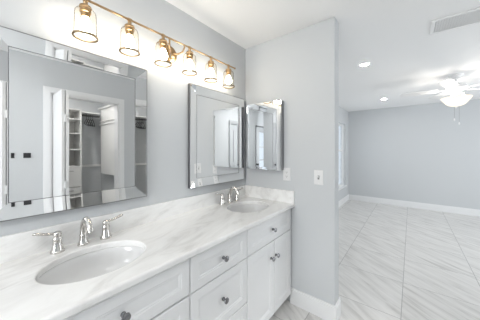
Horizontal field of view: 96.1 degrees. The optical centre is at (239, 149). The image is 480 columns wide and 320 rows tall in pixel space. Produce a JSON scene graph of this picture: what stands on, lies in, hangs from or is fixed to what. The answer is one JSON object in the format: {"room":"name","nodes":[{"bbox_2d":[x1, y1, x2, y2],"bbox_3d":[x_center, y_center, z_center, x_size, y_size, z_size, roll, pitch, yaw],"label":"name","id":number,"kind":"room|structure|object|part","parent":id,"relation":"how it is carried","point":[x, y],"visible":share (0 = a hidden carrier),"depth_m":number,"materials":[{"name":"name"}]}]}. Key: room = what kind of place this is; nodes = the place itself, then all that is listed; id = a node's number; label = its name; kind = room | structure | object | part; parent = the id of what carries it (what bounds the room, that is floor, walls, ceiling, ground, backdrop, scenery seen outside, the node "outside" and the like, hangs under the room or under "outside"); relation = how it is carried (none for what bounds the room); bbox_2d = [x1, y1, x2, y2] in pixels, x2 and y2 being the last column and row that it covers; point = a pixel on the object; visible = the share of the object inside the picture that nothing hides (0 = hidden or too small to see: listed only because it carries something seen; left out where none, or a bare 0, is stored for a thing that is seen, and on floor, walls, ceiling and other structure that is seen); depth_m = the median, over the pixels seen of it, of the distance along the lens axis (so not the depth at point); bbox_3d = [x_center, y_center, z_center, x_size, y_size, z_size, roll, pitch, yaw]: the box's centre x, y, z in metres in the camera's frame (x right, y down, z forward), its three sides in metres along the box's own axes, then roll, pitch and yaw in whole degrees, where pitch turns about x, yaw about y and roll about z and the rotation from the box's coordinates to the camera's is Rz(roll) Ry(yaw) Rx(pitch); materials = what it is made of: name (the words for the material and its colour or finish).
{"room":"bathroom","nodes":[
{"label":"bathroom","id":0,"kind":"room"},
{"bbox_2d":[0,0,347,235],"bbox_3d":[0.251,0.158,2.613,0.120,2.440,9.005,0,0,38],"label":"wall","id":1,"kind":"structure","parent":0,"point":[52,20],"depth_m":1.48,"materials":[{"name":"grey paint"}]},
{"bbox_2d":[0,25,146,221],"bbox_3d":[-0.826,-0.108,1.137,0.028,0.819,0.688,0,0,38],"label":"wall mirror","id":2,"kind":"object","parent":1,"relation":"attached to","point":[73,121],"visible":1,"depth_m":1.07,"materials":[{"name":"silver metal"}]},
{"bbox_2d":[9,47,134,202],"bbox_3d":[-0.825,-0.108,1.136,0.004,0.671,0.540,0,0,38],"label":"mirror glass","id":3,"kind":"object","parent":2,"relation":"on","point":[72,122],"depth_m":1.08,"materials":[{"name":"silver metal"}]},
{"bbox_2d":[0,185,244,263],"bbox_3d":[-0.516,0.423,1.533,0.020,0.112,1.820,0,0,38],"label":"backsplash","id":4,"kind":"structure","parent":1,"relation":"attached to","point":[19,245],"depth_m":1.20,"materials":[{"name":"white stone"}]},
{"bbox_2d":[71,0,235,88],"bbox_3d":[-0.452,-0.657,1.505,0.155,0.201,1.258,0,0,38],"label":"vanity light","id":5,"kind":"object","parent":1,"relation":"attached to","point":[167,53],"visible":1,"depth_m":1.36,"materials":[{"name":"gold metal"}]},
{"bbox_3d":[-0.768,-0.622,1.072,0.057,0.074,0.057,0,0,38],"label":"bulb","id":6,"kind":"part","parent":5,"relation":"part of","materials":[{"name":"white glass"}]},
{"bbox_3d":[-0.768,-0.629,1.072,0.101,0.134,0.101,0,0,38],"label":"lamp shade","id":7,"kind":"part","parent":5,"relation":"part of","materials":[{"name":"clear glass"}]},
{"bbox_3d":[-0.635,-0.629,1.240,0.101,0.134,0.101,0,0,38],"label":"lamp shade","id":8,"kind":"part","parent":5,"relation":"part of","materials":[{"name":"clear glass"}]},
{"bbox_3d":[-0.635,-0.622,1.240,0.057,0.074,0.057,0,0,38],"label":"bulb","id":9,"kind":"part","parent":5,"relation":"part of","materials":[{"name":"white glass"}]},
{"bbox_3d":[-0.501,-0.629,1.408,0.101,0.134,0.101,0,0,38],"label":"lamp shade","id":10,"kind":"part","parent":5,"relation":"part of","materials":[{"name":"clear glass"}]},
{"bbox_3d":[-0.501,-0.622,1.408,0.057,0.074,0.057,0,0,38],"label":"bulb","id":11,"kind":"part","parent":5,"relation":"part of","materials":[{"name":"white glass"}]},
{"bbox_3d":[-0.435,-0.711,1.540,0.090,0.067,0.014,0,0,2],"label":"arm","id":12,"kind":"part","parent":5,"relation":"part of","materials":[{"name":"gold metal"}]},
{"bbox_3d":[-0.368,-0.622,1.576,0.057,0.074,0.057,0,0,38],"label":"bulb","id":13,"kind":"part","parent":5,"relation":"part of","materials":[{"name":"white glass"}]},
{"bbox_3d":[-0.235,-0.622,1.744,0.057,0.074,0.057,0,0,38],"label":"bulb","id":14,"kind":"part","parent":5,"relation":"part of","materials":[{"name":"white glass"}]},
{"bbox_3d":[-0.235,-0.629,1.744,0.101,0.134,0.101,0,0,38],"label":"lamp shade","id":15,"kind":"part","parent":5,"relation":"part of","materials":[{"name":"clear glass"}]},
{"bbox_3d":[-0.102,-0.622,1.912,0.057,0.074,0.057,0,0,38],"label":"bulb","id":16,"kind":"part","parent":5,"relation":"part of","materials":[{"name":"white glass"}]},
{"bbox_2d":[188,83,243,188],"bbox_3d":[-0.182,-0.108,1.947,0.028,0.819,0.688,0,0,38],"label":"wall mirror","id":17,"kind":"object","parent":1,"relation":"attached to","point":[215,118],"visible":1,"depth_m":1.88,"materials":[{"name":"silver metal"}]},
{"bbox_2d":[197,95,238,177],"bbox_3d":[-0.181,-0.108,1.946,0.004,0.671,0.540,0,0,38],"label":"mirror glass","id":18,"kind":"object","parent":17,"relation":"on","point":[217,118],"depth_m":1.92,"materials":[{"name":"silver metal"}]},
{"bbox_2d":[339,123,346,189],"bbox_3d":[2.503,0.145,5.411,0.130,1.635,0.930,0,0,38],"label":"window","id":19,"kind":"structure","parent":1,"relation":"in","point":[341,186],"depth_m":5.72,"materials":[{"name":"white paint"}]},
{"bbox_3d":[2.474,0.133,5.435,0.044,1.520,0.780,0,0,38],"label":"sash","id":20,"kind":"part","parent":19,"relation":"part of","materials":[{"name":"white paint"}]},
{"bbox_2d":[339,194,348,206],"bbox_3d":[1.579,1.308,4.180,0.014,0.140,4.630,0,0,38],"label":"baseboard","id":21,"kind":"structure","parent":1,"relation":"attached to","point":[342,201],"depth_m":5.53,"materials":[{"name":"white paint"}]},
{"bbox_2d":[245,17,338,304],"bbox_3d":[0.441,0.158,2.037,0.894,2.440,0.115,0,0,38],"label":"wall partition","id":22,"kind":"structure","parent":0,"point":[299,68],"depth_m":1.85,"materials":[{"name":"grey paint"}]},
{"bbox_2d":[247,100,283,170],"bbox_3d":[0.239,-0.132,2.085,0.382,0.639,0.059,0,0,38],"label":"medicine cabinet","id":23,"kind":"object","parent":22,"relation":"attached to","point":[265,121],"visible":1,"depth_m":2.04,"materials":[{"name":"silver metal"}]},
{"bbox_2d":[283,168,290,180],"bbox_3d":[0.427,0.222,1.968,0.072,0.116,0.008,0,0,38],"label":"wall outlet","id":24,"kind":"object","parent":22,"relation":"attached to","point":[287,171],"visible":1,"depth_m":1.96,"materials":[{"name":"white plastic"}]},
{"bbox_2d":[290,287,340,319],"bbox_3d":[0.446,1.308,2.032,0.908,0.140,0.143,0,0,38],"label":"baseboard","id":25,"kind":"structure","parent":22,"relation":"attached to","point":[320,308],"depth_m":1.80,"materials":[{"name":"white paint"}]},
{"bbox_2d":[314,170,322,184],"bbox_3d":[0.649,0.229,1.785,0.077,0.122,0.019,0,0,38],"label":"light switch","id":26,"kind":"object","parent":22,"relation":"attached to","point":[318,174],"visible":1,"depth_m":1.79,"materials":[{"name":"white plastic"}]},
{"bbox_2d":[165,0,479,111],"bbox_3d":[1.807,-1.092,0.803,4.808,0.060,9.905,0,0,38],"label":"ceiling","id":27,"kind":"structure","parent":0,"point":[392,36],"depth_m":2.02,"materials":[{"name":"white paint"}]},
{"bbox_2d":[400,73,479,124],"bbox_3d":[3.024,-0.707,3.082,1.197,0.710,1.245,0,0,38],"label":"ceiling fan","id":28,"kind":"object","parent":27,"relation":"hanging from","point":[451,86],"visible":1,"depth_m":3.01,"materials":[{"name":"white metal"}]},
{"bbox_3d":[2.727,-0.862,3.302,0.457,0.033,0.143,0,0,38],"label":"blade","id":29,"kind":"part","parent":28,"relation":"part of","materials":[{"name":"white ceramic"}]},
{"bbox_3d":[3.197,-0.862,3.454,0.141,0.033,0.455,0,0,18],"label":"blade","id":30,"kind":"part","parent":28,"relation":"part of","materials":[{"name":"white ceramic"}]},
{"bbox_3d":[2.725,-0.862,2.815,0.455,0.033,0.141,0,0,-36],"label":"blade","id":31,"kind":"part","parent":28,"relation":"part of","materials":[{"name":"white ceramic"}]},
{"bbox_3d":[3.065,-0.869,3.057,0.230,0.150,0.230,0,0,38],"label":"motor","id":32,"kind":"part","parent":28,"relation":"part of","materials":[{"name":"white ceramic"}]},
{"bbox_3d":[3.065,-0.680,3.057,0.328,0.127,0.328,0,0,38],"label":"lamp shade","id":33,"kind":"part","parent":28,"relation":"part of","materials":[{"name":"white glass"}]},
{"bbox_2d":[429,7,479,35],"bbox_3d":[1.895,-1.056,1.688,0.610,0.010,0.280,0,0,38],"label":"ceiling vent","id":34,"kind":"object","parent":27,"relation":"in","point":[469,17],"visible":1,"depth_m":1.77,"materials":[{"name":"white metal"}]},
{"bbox_2d":[269,200,479,319],"bbox_3d":[1.807,1.408,0.803,4.808,0.060,9.905,0,0,38],"label":"floor","id":35,"kind":"structure","parent":0,"point":[396,262],"depth_m":2.55,"materials":[{"name":"tile"}]},
{"bbox_2d":[64,259,188,319],"bbox_3d":[-0.641,0.944,0.932,0.567,0.868,0.663,0,0,38],"label":"vanity cabinet","id":36,"kind":"object","parent":35,"relation":"on","point":[164,295],"visible":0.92,"depth_m":0.89,"materials":[{"name":"white paint"}]},
{"bbox_3d":[-0.418,0.607,0.785,0.035,0.033,0.033,0,0,38],"label":"knob","id":37,"kind":"part","parent":36,"relation":"part of","materials":[{"name":"grey metal"}]},
{"bbox_2d":[0,185,294,319],"bbox_3d":[-0.299,0.438,1.374,0.557,0.142,1.841,0,0,38],"label":"countertop","id":38,"kind":"structure","parent":36,"relation":"on","point":[170,233],"depth_m":1.04,"materials":[{"name":"white stone"}]},
{"bbox_2d":[32,214,122,254],"bbox_3d":[-0.760,0.404,1.065,0.141,0.148,0.378,0,0,38],"label":"faucet","id":39,"kind":"object","parent":38,"relation":"on","point":[86,225],"visible":1,"depth_m":1.05,"materials":[{"name":"silver metal"}]},
{"bbox_3d":[-0.878,0.382,0.977,0.021,0.031,0.094,0,0,36],"label":"lever","id":40,"kind":"part","parent":39,"relation":"part of","materials":[{"name":"silver metal"}]},
{"bbox_3d":[-0.855,0.429,1.010,0.055,0.097,0.055,0,0,38],"label":"handle","id":41,"kind":"part","parent":39,"relation":"part of","materials":[{"name":"silver metal"}]},
{"bbox_3d":[-0.759,0.404,1.064,0.135,0.148,0.051,0,0,38],"label":"spout","id":42,"kind":"part","parent":39,"relation":"part of","materials":[{"name":"silver metal"}]},
{"bbox_3d":[-0.728,0.429,1.171,0.055,0.097,0.055,0,0,38],"label":"handle","id":43,"kind":"part","parent":39,"relation":"part of","materials":[{"name":"silver metal"}]},
{"bbox_3d":[-0.701,0.382,1.200,0.021,0.031,0.094,0,0,41],"label":"lever","id":44,"kind":"part","parent":39,"relation":"part of","materials":[{"name":"silver metal"}]},
{"bbox_2d":[37,246,144,284],"bbox_3d":[-0.629,0.584,0.953,0.348,0.147,0.440,0,0,38],"label":"sink","id":45,"kind":"object","parent":38,"relation":"in","point":[100,262],"visible":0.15,"depth_m":1.06,"materials":[{"name":"white ceramic"}]},
{"bbox_2d":[215,186,242,204],"bbox_3d":[-0.060,0.404,1.947,0.141,0.148,0.378,0,0,38],"label":"faucet","id":46,"kind":"object","parent":38,"relation":"on","point":[222,201],"visible":1,"depth_m":1.95,"materials":[{"name":"silver metal"}]},
{"bbox_3d":[-0.155,0.429,1.892,0.055,0.097,0.055,0,0,38],"label":"handle","id":47,"kind":"part","parent":46,"relation":"part of","materials":[{"name":"silver metal"}]},
{"bbox_3d":[-0.059,0.404,1.946,0.135,0.148,0.051,0,0,38],"label":"spout","id":48,"kind":"part","parent":46,"relation":"part of","materials":[{"name":"silver metal"}]},
{"bbox_3d":[-0.028,0.429,2.053,0.055,0.097,0.055,0,0,38],"label":"handle","id":49,"kind":"part","parent":46,"relation":"part of","materials":[{"name":"silver metal"}]},
{"bbox_2d":[228,204,267,212],"bbox_3d":[0.071,0.584,1.835,0.348,0.147,0.440,0,0,38],"label":"sink","id":50,"kind":"object","parent":38,"relation":"in","point":[245,208],"visible":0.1,"depth_m":2.00,"materials":[{"name":"white ceramic"}]},
{"bbox_3d":[-0.356,0.987,0.922,0.040,0.570,0.320,0,0,38],"label":"door","id":51,"kind":"part","parent":36,"relation":"part of","materials":[{"name":"white paint"}]},
{"bbox_2d":[189,230,246,319],"bbox_3d":[-0.291,0.944,1.373,0.567,0.868,0.460,0,0,38],"label":"vanity cabinet","id":52,"kind":"object","parent":35,"relation":"on","point":[217,274],"visible":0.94,"depth_m":1.20,"materials":[{"name":"white paint"}]},
{"bbox_3d":[-0.111,0.843,1.230,0.040,0.282,0.455,0,0,38],"label":"drawer","id":53,"kind":"part","parent":52,"relation":"part of","materials":[{"name":"white paint"}]},
{"bbox_3d":[-0.081,0.843,1.210,0.035,0.033,0.033,0,0,38],"label":"knob","id":54,"kind":"part","parent":52,"relation":"part of","materials":[{"name":"grey metal"}]},
{"bbox_3d":[-0.081,0.609,1.210,0.035,0.033,0.033,0,0,38],"label":"knob","id":55,"kind":"part","parent":52,"relation":"part of","materials":[{"name":"grey metal"}]},
{"bbox_3d":[-0.111,1.131,1.230,0.040,0.282,0.455,0,0,38],"label":"drawer","id":56,"kind":"part","parent":52,"relation":"part of","materials":[{"name":"white paint"}]},
{"bbox_2d":[246,209,290,319],"bbox_3d":[0.060,0.944,1.816,0.567,0.868,0.669,0,0,38],"label":"vanity cabinet","id":57,"kind":"object","parent":35,"relation":"on","point":[268,257],"visible":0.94,"depth_m":1.62,"materials":[{"name":"white paint"}]},
{"bbox_3d":[0.142,0.987,1.549,0.040,0.570,0.347,0,0,38],"label":"door","id":58,"kind":"part","parent":57,"relation":"part of","materials":[{"name":"white paint"}]},
{"bbox_3d":[0.234,0.609,1.665,0.040,0.176,0.642,0,0,38],"label":"drawer","id":59,"kind":"part","parent":57,"relation":"part of","materials":[{"name":"white paint"}]},
{"bbox_3d":[0.343,0.987,1.803,0.040,0.570,0.289,0,0,38],"label":"door","id":60,"kind":"part","parent":57,"relation":"part of","materials":[{"name":"white paint"}]},
{"bbox_2d":[348,99,479,209],"bbox_3d":[4.848,0.158,4.636,4.568,2.440,0.120,0,0,38],"label":"wall","id":61,"kind":"structure","parent":0,"point":[413,153],"depth_m":5.07,"materials":[{"name":"grey paint"}]},
{"bbox_2d":[349,194,479,216],"bbox_3d":[4.807,1.308,4.583,4.568,0.140,0.014,0,0,38],"label":"baseboard","id":62,"kind":"structure","parent":61,"relation":"attached to","point":[458,210],"depth_m":5.05,"materials":[{"name":"white paint"}]}
]}

